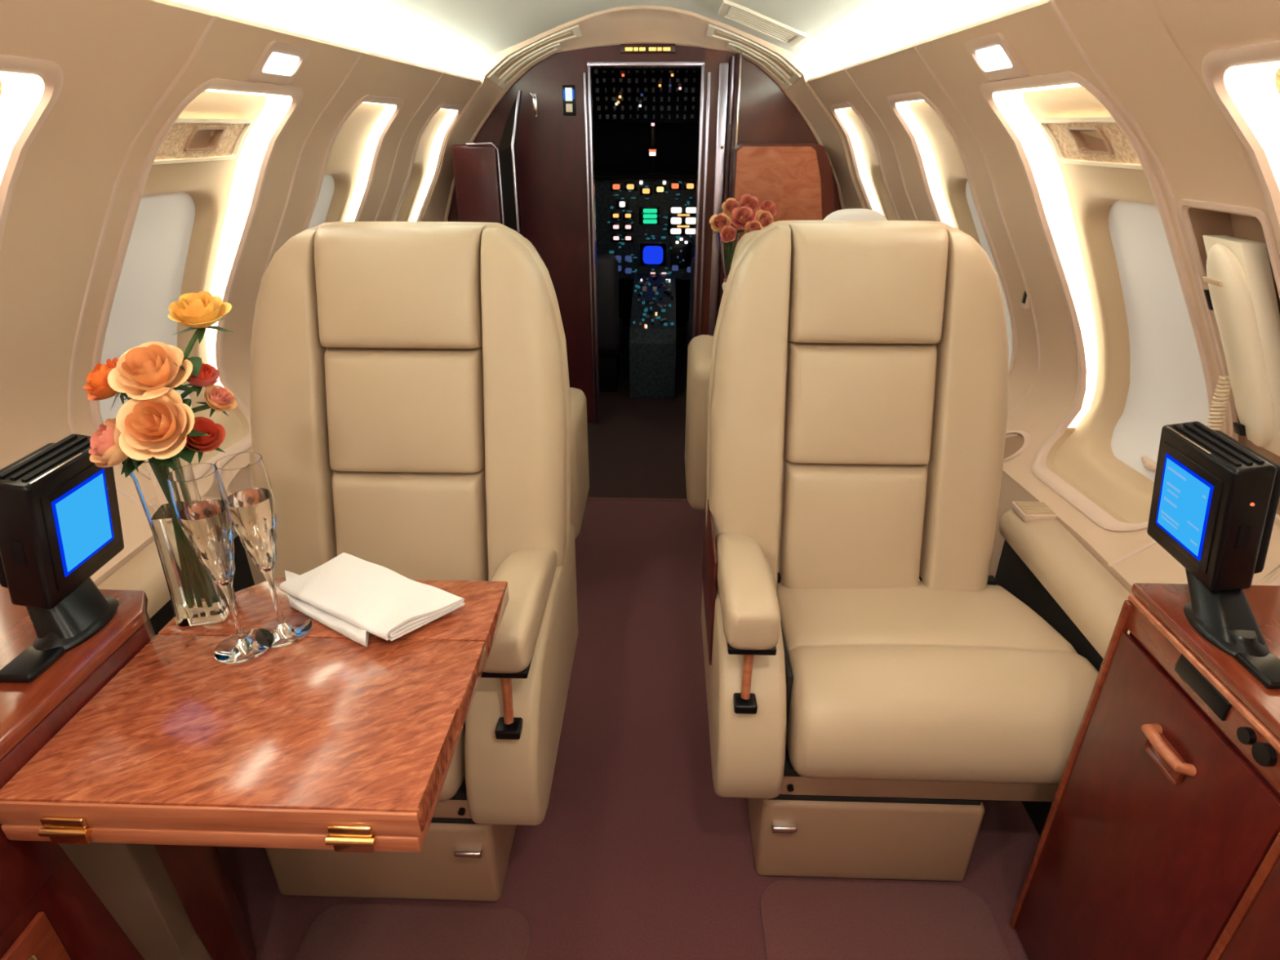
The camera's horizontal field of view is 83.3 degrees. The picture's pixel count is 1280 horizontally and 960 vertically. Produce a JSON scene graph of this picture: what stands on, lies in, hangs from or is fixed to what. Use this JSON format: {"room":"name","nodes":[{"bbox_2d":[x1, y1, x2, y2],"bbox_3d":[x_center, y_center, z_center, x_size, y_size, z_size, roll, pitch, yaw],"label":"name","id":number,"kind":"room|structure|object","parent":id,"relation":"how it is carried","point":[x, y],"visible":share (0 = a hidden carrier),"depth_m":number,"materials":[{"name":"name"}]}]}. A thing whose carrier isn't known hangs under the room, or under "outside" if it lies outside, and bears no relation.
{"room":"aircraft cabin","nodes":[
{"label":"aircraft cabin","id":0,"kind":"room"},
{"bbox_2d":[0,0,481,586],"bbox_3d":[-0.913,0.070,1.109,0.480,1.500,4.470,1,26,2],"label":"wall","id":1,"kind":"structure","parent":0,"point":[117,59],"depth_m":1.24,"materials":[{"name":"beige plastic"}]},
{"bbox_2d":[0,53,63,585],"bbox_3d":[-0.989,-0.107,0.957,0.480,0.804,0.409,1,26,2],"label":"window","id":2,"kind":"structure","parent":1,"relation":"in","point":[30,87],"depth_m":0.97,"materials":[{"name":"beige"}]},
{"bbox_2d":[66,15,217,507],"bbox_3d":[-0.899,-0.318,1.326,0.483,0.906,0.012,1,26,2],"label":"trim","id":3,"kind":"structure","parent":1,"relation":"attached to","point":[70,420],"depth_m":1.27,"materials":[{"name":"beige plastic"}]},
{"bbox_2d":[89,78,302,468],"bbox_3d":[-0.959,-0.406,1.568,0.472,0.804,0.412,1,26,2],"label":"window","id":4,"kind":"structure","parent":1,"relation":"in","point":[196,197],"depth_m":1.59,"materials":[{"name":"beige plastic"}]},
{"bbox_2d":[99,191,195,424],"bbox_3d":[-1.084,-0.350,1.605,0.213,0.580,0.328,1,26,2],"label":"shade","id":5,"kind":"object","parent":4,"relation":"attached to","point":[158,268],"depth_m":1.60,"materials":[{"name":"white plastic"}]},
{"bbox_2d":[247,40,310,84],"bbox_3d":[-0.694,-0.801,1.386,0.069,0.064,0.158,1,26,2],"label":"light","id":6,"kind":"object","parent":1,"relation":"attached to","point":[279,63],"visible":1,"depth_m":1.37,"materials":[{"name":"beige plastic"}]},
{"bbox_2d":[251,52,364,329],"bbox_3d":[-0.854,-0.583,1.868,0.433,0.906,0.012,1,26,2],"label":"trim","id":7,"kind":"structure","parent":1,"relation":"attached to","point":[344,80],"depth_m":1.78,"materials":[{"name":"beige plastic"}]},
{"bbox_2d":[302,94,404,231],"bbox_3d":[-0.911,-0.702,2.174,0.425,0.804,0.372,1,26,2],"label":"window","id":8,"kind":"structure","parent":1,"relation":"in","point":[351,157],"depth_m":2.17,"materials":[{"name":"beige"}]},
{"bbox_2d":[307,174,334,228],"bbox_3d":[-1.017,-0.646,2.209,0.202,0.580,0.288,1,26,2],"label":"shade","id":9,"kind":"object","parent":8,"relation":"attached to","point":[324,210],"depth_m":2.20,"materials":[{"name":"white"}]},
{"bbox_2d":[374,72,444,221],"bbox_3d":[-0.819,-0.879,2.474,0.406,0.906,0.012,1,26,2],"label":"trim","id":10,"kind":"structure","parent":1,"relation":"attached to","point":[442,75],"depth_m":2.37,"materials":[{"name":"beige plastic"}]},
{"bbox_2d":[391,102,463,222],"bbox_3d":[-0.876,-1.008,2.800,0.403,0.804,0.357,1,26,2],"label":"window","id":11,"kind":"structure","parent":1,"relation":"in","point":[429,146],"depth_m":2.83,"materials":[{"name":"beige glass"}]},
{"bbox_2d":[394,183,408,221],"bbox_3d":[-0.977,-0.952,2.835,0.189,0.580,0.273,1,26,2],"label":"shade","id":12,"kind":"object","parent":11,"relation":"attached to","point":[402,215],"depth_m":2.90,"materials":[{"name":"white plastic"}]},
{"bbox_2d":[586,497,687,501],"bbox_3d":[0.032,0.085,2.804,1.700,0.024,0.016,1,26,2],"label":"trim","id":13,"kind":"structure","parent":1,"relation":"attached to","point":[588,498],"depth_m":2.80,"materials":[{"name":"metal"}]},
{"bbox_2d":[486,25,582,84],"bbox_3d":[-0.402,-1.614,2.737,0.366,0.190,0.065,1,26,2],"label":"air vent","id":14,"kind":"object","parent":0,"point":[492,77],"visible":1,"depth_m":2.73,"materials":[{"name":"beige plastic"}]},
{"bbox_2d":[172,0,1038,71],"bbox_3d":[-0.059,-0.677,0.713,1.490,0.210,4.470,1,26,2],"label":"ceiling","id":15,"kind":"structure","parent":0,"point":[446,35],"depth_m":1.92,"materials":[{"name":"white plastic"}]},
{"bbox_2d":[718,0,807,46],"bbox_3d":[0.391,-1.479,2.337,0.260,0.101,0.280,1,26,2],"label":"ceiling vent","id":16,"kind":"object","parent":15,"relation":"in","point":[741,15],"visible":1,"depth_m":2.30,"materials":[{"name":"beige plastic"}]},
{"bbox_2d":[217,327,1039,959],"bbox_3d":[-0.011,0.324,2.331,2.450,0.030,6.500,1,26,2],"label":"floor","id":17,"kind":"structure","parent":0,"point":[635,853],"depth_m":1.54,"materials":[{"name":"carpet"}]},
{"bbox_2d":[0,585,256,959],"bbox_3d":[-0.883,0.691,0.702,0.473,0.741,0.996,1,26,2],"label":"base cabinet","id":18,"kind":"object","parent":17,"relation":"on","point":[49,911],"visible":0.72,"depth_m":0.84,"materials":[{"name":"brown wood"}]},
{"bbox_2d":[0,433,124,682],"bbox_3d":[-0.711,0.083,0.853,0.098,0.219,0.213,1,26,2],"label":"monitor","id":19,"kind":"object","parent":18,"relation":"on","point":[60,524],"visible":0.93,"depth_m":0.84,"materials":[{"name":"black plastic"}]},
{"bbox_2d":[0,577,509,959],"bbox_3d":[-0.421,0.545,1.034,0.440,0.687,0.412,1,26,2],"label":"folding table","id":20,"kind":"object","parent":18,"relation":"attached to","point":[324,740],"visible":0.95,"depth_m":0.79,"materials":[{"name":"brown wood"}]},
{"bbox_2d":[121,456,236,626],"bbox_3d":[-0.596,0.074,0.940,0.062,0.240,0.062,-6,27,-11],"label":"glass vase","id":21,"kind":"object","parent":20,"relation":"on","point":[197,599],"visible":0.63,"depth_m":0.93,"materials":[{"name":"clear glass"}]},
{"bbox_2d":[88,417,165,475],"bbox_3d":[-0.600,0.049,0.904,0.065,0.279,0.097,13,29,25],"label":"rose","id":22,"kind":"object","parent":21,"relation":"in","point":[105,451],"visible":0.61,"depth_m":0.82,"materials":[{"name":"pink plant"}]},
{"bbox_2d":[83,357,200,468],"bbox_3d":[-0.604,0.013,0.914,0.088,0.335,0.109,-20,33,-35],"label":"rose","id":23,"kind":"object","parent":21,"relation":"in","point":[98,388],"visible":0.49,"depth_m":0.85,"materials":[{"name":"orange plant"}]},
{"bbox_2d":[107,341,199,475],"bbox_3d":[-0.571,0.009,0.897,0.102,0.357,0.084,-7,27,-14],"label":"rose","id":24,"kind":"object","parent":21,"relation":"in","point":[148,366],"visible":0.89,"depth_m":0.82,"materials":[{"name":"orange plant"}]},
{"bbox_2d":[115,386,208,466],"bbox_3d":[-0.575,0.036,0.889,0.142,0.315,0.084,12,28,22],"label":"rose","id":25,"kind":"object","parent":21,"relation":"in","point":[158,428],"visible":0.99,"depth_m":0.81,"materials":[{"name":"orange plant"}]},
{"bbox_2d":[123,362,219,477],"bbox_3d":[-0.569,0.014,0.922,0.120,0.325,0.076,-12,28,-22],"label":"rose","id":26,"kind":"object","parent":21,"relation":"in","point":[208,375],"visible":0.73,"depth_m":0.87,"materials":[{"name":"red plant"}]},
{"bbox_2d":[147,385,237,462],"bbox_3d":[-0.552,0.028,0.926,0.111,0.297,0.062,-6,27,-12],"label":"rose","id":27,"kind":"object","parent":21,"relation":"in","point":[217,397],"visible":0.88,"depth_m":0.88,"materials":[{"name":"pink plant"}]},
{"bbox_2d":[168,291,232,391],"bbox_3d":[-0.550,-0.028,0.915,0.138,0.407,0.072,-13,29,-24],"label":"rose","id":28,"kind":"object","parent":21,"relation":"in","point":[201,310],"visible":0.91,"depth_m":0.84,"materials":[{"name":"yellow plant"}]},
{"bbox_2d":[176,417,225,463],"bbox_3d":[-0.583,0.044,0.934,0.135,0.262,0.068,1,26,2],"label":"rose","id":29,"kind":"object","parent":21,"relation":"in","point":[216,432],"visible":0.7,"depth_m":0.88,"materials":[{"name":"red plant"}]},
{"bbox_2d":[166,462,270,663],"bbox_3d":[-0.509,0.102,0.873,0.070,0.248,0.070,1,26,2],"label":"champagne flute","id":30,"kind":"object","parent":20,"relation":"on","point":[197,495],"visible":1,"depth_m":0.84,"materials":[{"name":"clear glass"}]},
{"bbox_2d":[214,452,312,647],"bbox_3d":[-0.472,0.089,0.901,0.070,0.248,0.070,1,26,2],"label":"champagne flute","id":31,"kind":"object","parent":20,"relation":"on","point":[244,477],"visible":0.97,"depth_m":0.87,"materials":[{"name":"clear glass"}]},
{"bbox_2d":[284,570,369,647],"bbox_3d":[-0.433,0.168,1.000,0.243,0.018,0.064,16,30,30],"label":"napkin","id":32,"kind":"object","parent":20,"relation":"on","point":[357,634],"visible":0.43,"depth_m":0.96,"materials":[{"name":"white fabric"}]},
{"bbox_2d":[279,552,465,640],"bbox_3d":[-0.372,0.155,0.995,0.243,0.020,0.112,15,30,28],"label":"napkin","id":33,"kind":"object","parent":20,"relation":"on","point":[378,600],"visible":1,"depth_m":0.98,"materials":[{"name":"white fabric"}]},
{"bbox_2d":[97,527,254,635],"bbox_3d":[-0.941,0.413,1.473,0.115,0.564,0.580,1,26,2],"label":"ledge","id":34,"kind":"object","parent":17,"relation":"on","point":[144,571],"visible":0.06,"depth_m":1.37,"materials":[{"name":"plastic"}]},
{"bbox_2d":[294,902,529,959],"bbox_3d":[-0.400,0.885,1.135,0.398,0.012,0.435,1,26,2],"label":"mat","id":35,"kind":"object","parent":17,"relation":"on","point":[347,931],"visible":1,"depth_m":1.28,"materials":[{"name":"brown carpet"}]},
{"bbox_2d":[249,221,577,901],"bbox_3d":[-0.495,0.145,1.369,0.706,1.133,0.730,1,26,2],"label":"seat","id":36,"kind":"object","parent":17,"relation":"on","point":[410,397],"visible":0.77,"depth_m":1.34,"materials":[{"name":"leather"}]},
{"bbox_2d":[437,726,465,801],"bbox_3d":[-0.572,0.369,1.320,0.559,0.199,0.416,1,26,2],"label":"seat cushion","id":37,"kind":"object","parent":36,"relation":"on","point":[454,786],"depth_m":1.18,"materials":[{"name":"leather"}]},
{"bbox_2d":[494,716,523,739],"bbox_3d":[-0.209,0.396,1.150,0.040,0.018,0.036,1,26,2],"label":"socket","id":38,"kind":"object","parent":36,"relation":"attached to","point":[512,728],"depth_m":1.14,"materials":[{"name":"black plastic"}]},
{"bbox_2d":[451,89,522,235],"bbox_3d":[-0.601,-0.875,3.118,0.280,1.433,0.233,1,26,2],"label":"closet","id":39,"kind":"object","parent":17,"relation":"on","point":[486,174],"visible":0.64,"depth_m":2.86,"materials":[{"name":"brown wood"}]},
{"bbox_2d":[525,238,589,538],"bbox_3d":[-0.458,-0.207,2.210,0.568,1.030,0.580,1,26,2],"label":"seat","id":40,"kind":"object","parent":17,"relation":"on","point":[580,475],"visible":0.07,"depth_m":2.15,"materials":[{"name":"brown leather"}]},
{"bbox_2d":[596,253,623,391],"bbox_3d":[-0.223,-0.865,3.890,0.240,0.742,0.470,1,26,2],"label":"seat","id":41,"kind":"object","parent":17,"relation":"on","point":[611,334],"visible":0.52,"depth_m":3.67,"materials":[{"name":"grey"}]},
{"bbox_2d":[599,318,623,355],"bbox_3d":[-0.221,-0.794,3.980,0.240,0.130,0.370,1,26,2],"label":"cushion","id":42,"kind":"object","parent":41,"relation":"on","point":[616,352],"depth_m":3.85,"materials":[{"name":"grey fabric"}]},
{"bbox_2d":[629,274,675,399],"bbox_3d":[0.076,-0.816,4.020,0.240,0.535,0.640,1,26,2],"label":"pedestal","id":43,"kind":"object","parent":17,"relation":"on","point":[652,331],"visible":1,"depth_m":3.81,"materials":[{"name":"grey"}]},
{"bbox_2d":[594,171,697,279],"bbox_3d":[0.074,-1.461,4.155,0.880,0.575,0.250,1,26,2],"label":"panel","id":44,"kind":"object","parent":43,"relation":"on","point":[645,220],"visible":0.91,"depth_m":4.07,"materials":[{"name":"black plastic"}]},
{"bbox_2d":[619,201,625,207],"bbox_3d":[-0.099,-1.544,4.031,0.032,0.030,0.012,1,26,2],"label":"light","id":45,"kind":"object","parent":44,"relation":"attached to","point":[622,204],"depth_m":4.03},
{"bbox_2d":[626,184,634,189],"bbox_3d":[-0.053,-1.625,3.989,0.039,0.026,0.010,1,26,2],"label":"light","id":46,"kind":"object","parent":44,"relation":"attached to","point":[628,186],"depth_m":3.99,"materials":[{"name":"yellow plastic"}]},
{"bbox_2d":[642,188,649,193],"bbox_3d":[0.034,-1.604,3.996,0.039,0.026,0.010,1,26,2],"label":"light","id":47,"kind":"object","parent":44,"relation":"attached to","point":[644,190],"depth_m":3.99,"materials":[{"name":"yellow plastic"}]},
{"bbox_2d":[646,122,658,172],"bbox_3d":[0.071,-1.907,4.003,0.064,0.360,0.073,1,26,2],"label":"standby compass","id":48,"kind":"object","parent":44,"relation":"on","point":[652,152],"visible":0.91,"depth_m":4.01,"materials":[{"name":"black plastic"}]},
{"bbox_2d":[656,186,663,191],"bbox_3d":[0.112,-1.611,3.990,0.039,0.026,0.010,1,26,2],"label":"light","id":49,"kind":"object","parent":44,"relation":"attached to","point":[658,188],"depth_m":3.99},
{"bbox_2d":[686,183,693,188],"bbox_3d":[0.277,-1.624,3.978,0.039,0.026,0.010,1,26,2],"label":"light","id":50,"kind":"object","parent":44,"relation":"attached to","point":[688,185],"depth_m":3.98,"materials":[{"name":"yellow plastic"}]},
{"bbox_2d":[685,256,694,351],"bbox_3d":[0.377,-0.857,3.872,0.240,0.742,0.470,1,26,2],"label":"seat","id":51,"kind":"object","parent":17,"relation":"on","point":[689,324],"visible":0.12,"depth_m":3.63,"materials":[{"name":"grey leather"}]},
{"bbox_2d":[729,143,835,238],"bbox_3d":[0.589,-0.772,3.124,0.430,1.243,0.203,1,26,2],"label":"partition panel","id":52,"kind":"object","parent":17,"relation":"on","point":[797,178],"visible":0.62,"depth_m":2.82,"materials":[{"name":"brown wood"}]},
{"bbox_2d":[718,230,742,290],"bbox_3d":[0.341,-0.871,2.828,0.090,0.220,0.236,1,26,2],"label":"vase","id":53,"kind":"object","parent":52,"relation":"attached to","point":[726,250],"visible":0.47,"depth_m":2.73,"materials":[{"name":"clear glass"}]},
{"bbox_2d":[709,213,732,234],"bbox_3d":[0.303,-0.890,2.726,0.087,0.226,0.079,1,26,2],"label":"rose","id":54,"kind":"object","parent":53,"relation":"in","point":[717,222],"visible":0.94,"depth_m":2.68,"materials":[{"name":"brown plant"}]},
{"bbox_2d":[720,225,737,244],"bbox_3d":[0.334,-0.866,2.720,0.066,0.187,0.098,9,27,18],"label":"rose","id":55,"kind":"object","parent":53,"relation":"in","point":[726,237],"visible":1,"depth_m":2.67,"materials":[{"name":"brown plant"}]},
{"bbox_2d":[721,197,741,217],"bbox_3d":[0.340,-0.929,2.748,0.084,0.276,0.069,1,26,2],"label":"rose","id":56,"kind":"object","parent":53,"relation":"in","point":[731,203],"visible":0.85,"depth_m":2.69,"materials":[{"name":"brown plant"}]},
{"bbox_2d":[730,205,755,231],"bbox_3d":[0.364,-0.896,2.708,0.130,0.252,0.083,1,26,2],"label":"rose","id":57,"kind":"object","parent":53,"relation":"in","point":[740,215],"visible":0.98,"depth_m":2.66,"materials":[{"name":"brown plant"}]},
{"bbox_2d":[738,194,759,213],"bbox_3d":[0.387,-0.934,2.744,0.117,0.289,0.075,1,26,2],"label":"rose","id":58,"kind":"object","parent":53,"relation":"in","point":[748,200],"visible":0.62,"depth_m":2.69,"materials":[{"name":"brown plant"}]},
{"bbox_2d":[737,220,764,233],"bbox_3d":[0.392,-0.868,2.703,0.140,0.205,0.073,4,26,8],"label":"rose","id":59,"kind":"object","parent":53,"relation":"in","point":[757,225],"visible":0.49,"depth_m":2.66,"materials":[{"name":"brown plant"}]},
{"bbox_2d":[736,209,774,232],"bbox_3d":[0.421,-0.898,2.729,0.170,0.238,0.080,1,26,2],"label":"rose","id":60,"kind":"object","parent":53,"relation":"in","point":[765,218],"visible":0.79,"depth_m":2.68,"materials":[{"name":"brown plant"}]},
{"bbox_2d":[742,200,776,232],"bbox_3d":[0.427,-0.918,2.737,0.179,0.267,0.062,-9,27,-17],"label":"rose","id":61,"kind":"object","parent":53,"relation":"in","point":[768,206],"visible":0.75,"depth_m":2.70,"materials":[{"name":"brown plant"}]},
{"bbox_2d":[684,208,887,511],"bbox_3d":[0.442,-0.279,2.287,0.580,1.092,0.580,1,26,2],"label":"seat","id":62,"kind":"object","parent":17,"relation":"on","point":[700,348],"visible":0.16,"depth_m":2.12,"materials":[{"name":"beige leather"}]},
{"bbox_2d":[822,208,887,220],"bbox_3d":[0.623,-0.715,2.100,0.210,0.144,0.110,1,26,2],"label":"cushion","id":63,"kind":"object","parent":62,"relation":"on","point":[844,214],"depth_m":2.05,"materials":[{"name":"fabric"}]},
{"bbox_2d":[760,879,1011,959],"bbox_3d":[0.427,0.870,1.166,0.420,0.012,0.458,1,26,2],"label":"mat","id":64,"kind":"object","parent":17,"relation":"on","point":[802,919],"visible":1,"depth_m":1.30,"materials":[{"name":"brown carpet"}]},
{"bbox_2d":[701,220,1098,881],"bbox_3d":[0.468,0.130,1.405,0.671,1.133,0.723,1,26,2],"label":"seat","id":65,"kind":"object","parent":17,"relation":"on","point":[870,682],"visible":0.99,"depth_m":1.35,"materials":[{"name":"leather"}]},
{"bbox_2d":[733,693,757,714],"bbox_3d":[0.175,0.373,1.203,0.038,0.018,0.036,1,26,2],"label":"socket","id":66,"kind":"object","parent":65,"relation":"attached to","point":[743,704],"depth_m":1.19,"materials":[{"name":"black plastic"}]},
{"bbox_2d":[776,581,1098,785],"bbox_3d":[0.531,0.356,1.351,0.532,0.199,0.416,1,26,2],"label":"seat cushion","id":67,"kind":"object","parent":65,"relation":"on","point":[906,681],"depth_m":1.20,"materials":[{"name":"leather"}]},
{"bbox_2d":[995,501,1130,835],"bbox_3d":[0.836,0.418,1.463,0.115,0.564,0.565,1,26,2],"label":"ledge","id":68,"kind":"object","parent":17,"relation":"on","point":[1041,563],"visible":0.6,"depth_m":1.42,"materials":[{"name":"leather"}]},
{"bbox_2d":[1010,501,1056,521],"bbox_3d":[0.852,0.068,1.559,0.068,0.016,0.065,1,26,2],"label":"grille","id":69,"kind":"object","parent":68,"relation":"attached to","point":[1020,511],"depth_m":1.54,"materials":[{"name":"beige plastic"}]},
{"bbox_2d":[1008,582,1279,959],"bbox_3d":[0.785,0.704,0.675,0.310,0.742,1.046,1,26,2],"label":"base cabinet","id":70,"kind":"object","parent":17,"relation":"on","point":[1159,839],"visible":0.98,"depth_m":0.92,"materials":[{"name":"brown wood"}]},
{"bbox_2d":[1146,421,1279,688],"bbox_3d":[0.729,0.076,0.872,0.096,0.215,0.277,1,26,2],"label":"monitor","id":71,"kind":"object","parent":70,"relation":"on","point":[1215,501],"visible":1,"depth_m":0.88,"materials":[{"name":"black plastic"}]},
{"bbox_2d":[448,44,841,422],"bbox_3d":[0.019,-1.016,3.181,1.730,1.632,0.035,1,26,2],"label":"wall","id":72,"kind":"structure","parent":0,"point":[550,146],"depth_m":3.00,"materials":[{"name":"brown wood"}]},
{"bbox_2d":[497,43,563,89],"bbox_3d":[-0.431,-1.615,2.815,0.261,0.155,0.041,1,26,2],"label":"air vent","id":73,"kind":"object","parent":72,"relation":"attached to","point":[525,64],"visible":1,"depth_m":2.81,"materials":[{"name":"beige plastic"}]},
{"bbox_2d":[528,92,537,116],"bbox_3d":[-0.432,-1.518,2.912,0.027,0.089,0.035,1,26,2],"label":"coat hook","id":74,"kind":"object","parent":72,"relation":"attached to","point":[533,95],"visible":1,"depth_m":2.92,"materials":[{"name":"silver metal"}]},
{"bbox_2d":[562,84,576,115],"bbox_3d":[-0.287,-1.534,2.911,0.052,0.110,0.012,1,26,2],"label":"switch plate","id":75,"kind":"object","parent":72,"relation":"attached to","point":[568,91],"visible":1,"depth_m":2.91,"materials":[{"name":"black plastic"}]},
{"bbox_2d":[564,88,572,101],"bbox_3d":[-0.287,-1.553,2.900,0.028,0.047,0.004,1,26,2],"label":"light","id":76,"kind":"object","parent":75,"relation":"on","point":[568,91],"depth_m":2.90,"materials":[{"name":"white plastic"}]},
{"bbox_2d":[420,4,866,222],"bbox_3d":[0.015,-1.023,3.052,2.446,1.765,0.180,1,26,2],"label":"wall frame","id":77,"kind":"object","parent":72,"relation":"attached to","point":[632,24],"visible":0.35,"depth_m":2.78,"materials":[{"name":"beige plastic"}]},
{"bbox_2d":[582,61,711,424],"bbox_3d":[0.029,-0.971,3.198,0.508,1.536,0.062,1,26,2],"label":"door frame","id":78,"kind":"structure","parent":72,"relation":"in","point":[590,64],"depth_m":3.04,"materials":[{"name":"silver metal"}]},
{"bbox_2d":[620,44,675,53],"bbox_3d":[0.031,-1.688,2.817,0.216,0.030,0.022,1,26,2],"label":"sign","id":79,"kind":"object","parent":72,"relation":"attached to","point":[624,48],"visible":1,"depth_m":2.81,"materials":[{"name":"yellow plastic"}]},
{"bbox_2d":[707,51,742,336],"bbox_3d":[0.352,-0.962,3.141,0.086,1.570,0.052,1,26,2],"label":"door","id":80,"kind":"structure","parent":72,"relation":"in","point":[729,116],"depth_m":2.94,"materials":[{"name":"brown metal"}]},
{"bbox_2d":[706,24,802,84],"bbox_3d":[0.430,-1.602,2.712,0.366,0.190,0.065,1,26,2],"label":"air vent","id":81,"kind":"object","parent":72,"relation":"attached to","point":[794,77],"visible":1,"depth_m":2.71,"materials":[{"name":"beige plastic"}]},
{"bbox_2d":[726,42,792,88],"bbox_3d":[0.463,-1.602,2.789,0.261,0.155,0.041,1,26,2],"label":"air vent","id":82,"kind":"object","parent":72,"relation":"attached to","point":[766,64],"visible":1,"depth_m":2.78,"materials":[{"name":"beige plastic"}]},
{"bbox_2d":[617,280,689,327],"bbox_3d":[0.081,-1.898,4.849,1.720,1.750,0.020,1,26,2],"label":"wall","id":83,"kind":"structure","parent":0,"point":[625,287],"depth_m":5.14,"materials":[{"name":"black"}]},
{"bbox_2d":[807,0,1279,595],"bbox_3d":[0.795,0.095,1.058,0.480,1.500,4.470,1,26,2],"label":"wall","id":84,"kind":"structure","parent":0,"point":[1151,54],"depth_m":1.35,"materials":[{"name":"beige plastic"}]},
{"bbox_2d":[828,102,901,220],"bbox_3d":[0.887,-0.946,2.673,0.405,0.804,0.382,1,26,2],"label":"window","id":85,"kind":"structure","parent":84,"relation":"in","point":[864,149],"depth_m":2.71,"materials":[{"name":"beige"}]},
{"bbox_2d":[844,69,917,220],"bbox_3d":[0.806,-0.803,2.318,0.409,0.906,0.012,1,26,2],"label":"trim","id":86,"kind":"structure","parent":84,"relation":"attached to","point":[846,71],"depth_m":2.21,"materials":[{"name":"beige plastic"}]},
{"bbox_2d":[887,91,1017,377],"bbox_3d":[0.877,-0.615,1.995,0.430,0.804,0.352,1,26,2],"label":"window","id":87,"kind":"structure","parent":84,"relation":"in","point":[946,177],"depth_m":2.00,"materials":[{"name":"beige"}]},
{"bbox_2d":[965,181,1012,368],"bbox_3d":[0.985,-0.556,2.024,0.204,0.580,0.268,1,26,2],"label":"shade","id":88,"kind":"object","parent":87,"relation":"attached to","point":[974,228],"depth_m":2.06,"materials":[{"name":"white"}]},
{"bbox_2d":[912,46,1039,416],"bbox_3d":[0.798,-0.513,1.725,0.437,0.906,0.012,1,26,2],"label":"trim","id":89,"kind":"structure","parent":84,"relation":"attached to","point":[916,50],"depth_m":1.67,"materials":[{"name":"beige plastic"}]},
{"bbox_2d":[964,31,1029,80],"bbox_3d":[0.616,-0.732,1.248,0.070,0.064,0.158,1,26,2],"label":"light","id":90,"kind":"object","parent":84,"relation":"attached to","point":[993,54],"visible":1,"depth_m":1.24,"materials":[{"name":"beige plastic"}]},
{"bbox_2d":[1003,430,1031,462],"bbox_3d":[0.917,-0.083,1.808,0.096,0.081,0.112,1,26,2],"label":"cup holder","id":91,"kind":"object","parent":84,"relation":"attached to","point":[1015,446],"visible":0.45,"depth_m":1.78,"materials":[{"name":"beige plastic"}]},
{"bbox_2d":[1004,433,1024,458],"bbox_3d":[0.916,-0.083,1.808,0.078,0.068,0.094,1,26,2],"label":"cup","id":92,"kind":"object","parent":91,"relation":"on","point":[1014,446],"depth_m":1.79,"materials":[{"name":"plastic"}]},
{"bbox_2d":[1021,291,1030,309],"bbox_3d":[0.951,-0.449,1.767,0.016,0.054,0.022,1,26,2],"label":"hook","id":93,"kind":"object","parent":84,"relation":"attached to","point":[1025,304],"depth_m":1.77,"materials":[{"name":"black plastic"}]},
{"bbox_2d":[980,71,1217,532],"bbox_3d":[0.883,-0.320,1.393,0.482,0.804,0.416,1,26,2],"label":"window","id":94,"kind":"structure","parent":84,"relation":"in","point":[1144,366],"depth_m":1.47,"materials":[{"name":"beige plastic"}]},
{"bbox_2d":[1108,200,1209,482],"bbox_3d":[1.011,-0.261,1.421,0.214,0.580,0.332,1,26,2],"label":"shade","id":95,"kind":"object","parent":94,"relation":"attached to","point":[1156,376],"depth_m":1.48,"materials":[{"name":"white plastic"}]},
{"bbox_2d":[1048,0,1229,566],"bbox_3d":[0.802,-0.245,1.178,0.483,0.906,0.012,1,26,2],"label":"trim","id":96,"kind":"structure","parent":84,"relation":"attached to","point":[1172,201],"depth_m":1.10,"materials":[{"name":"beige plastic"}]},
{"bbox_2d":[1177,198,1279,524],"bbox_3d":[0.924,-0.165,1.100,0.253,0.484,0.180,1,26,2],"label":"niche","id":97,"kind":"object","parent":84,"relation":"attached to","point":[1202,222],"visible":0.31,"depth_m":1.08,"materials":[{"name":"beige plastic"}]},
{"bbox_2d":[1202,235,1279,456],"bbox_3d":[0.918,-0.189,1.091,0.225,0.340,0.095,1,26,2],"label":"telephone","id":98,"kind":"object","parent":97,"relation":"attached to","point":[1241,294],"visible":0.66,"depth_m":1.04,"materials":[{"name":"beige plastic"}]},
{"bbox_2d":[1201,40,1279,585],"bbox_3d":[0.863,-0.041,0.822,0.480,0.804,0.412,1,26,2],"label":"window","id":99,"kind":"structure","parent":84,"relation":"in","point":[1243,81],"depth_m":0.84,"materials":[{"name":"beige"}]},
{"bbox_3d":[0.050,-2.255,3.646,1.720,0.050,1.870,1,26,2],"label":"ceiling","id":100,"kind":"structure","parent":0,"visible":0},
{"bbox_2d":[591,67,700,122],"bbox_3d":[0.051,-2.005,3.617,0.600,0.374,0.260,1,26,2],"label":"panel","id":101,"kind":"object","parent":100,"relation":"attached to","point":[620,95],"visible":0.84,"depth_m":3.62,"materials":[{"name":"black plastic"}]},
{"bbox_3d":[-0.799,-1.504,4.044,0.020,1.750,1.870,1,26,2],"label":"wall","id":102,"kind":"structure","parent":0,"visible":0},
{"bbox_2d":[593,122,698,171],"bbox_3d":[0.062,-1.975,4.189,1.620,0.430,0.020,1,26,2],"label":"window","id":103,"kind":"structure","parent":102,"relation":"in","point":[617,146],"depth_m":4.19,"materials":[{"name":"black glass"}]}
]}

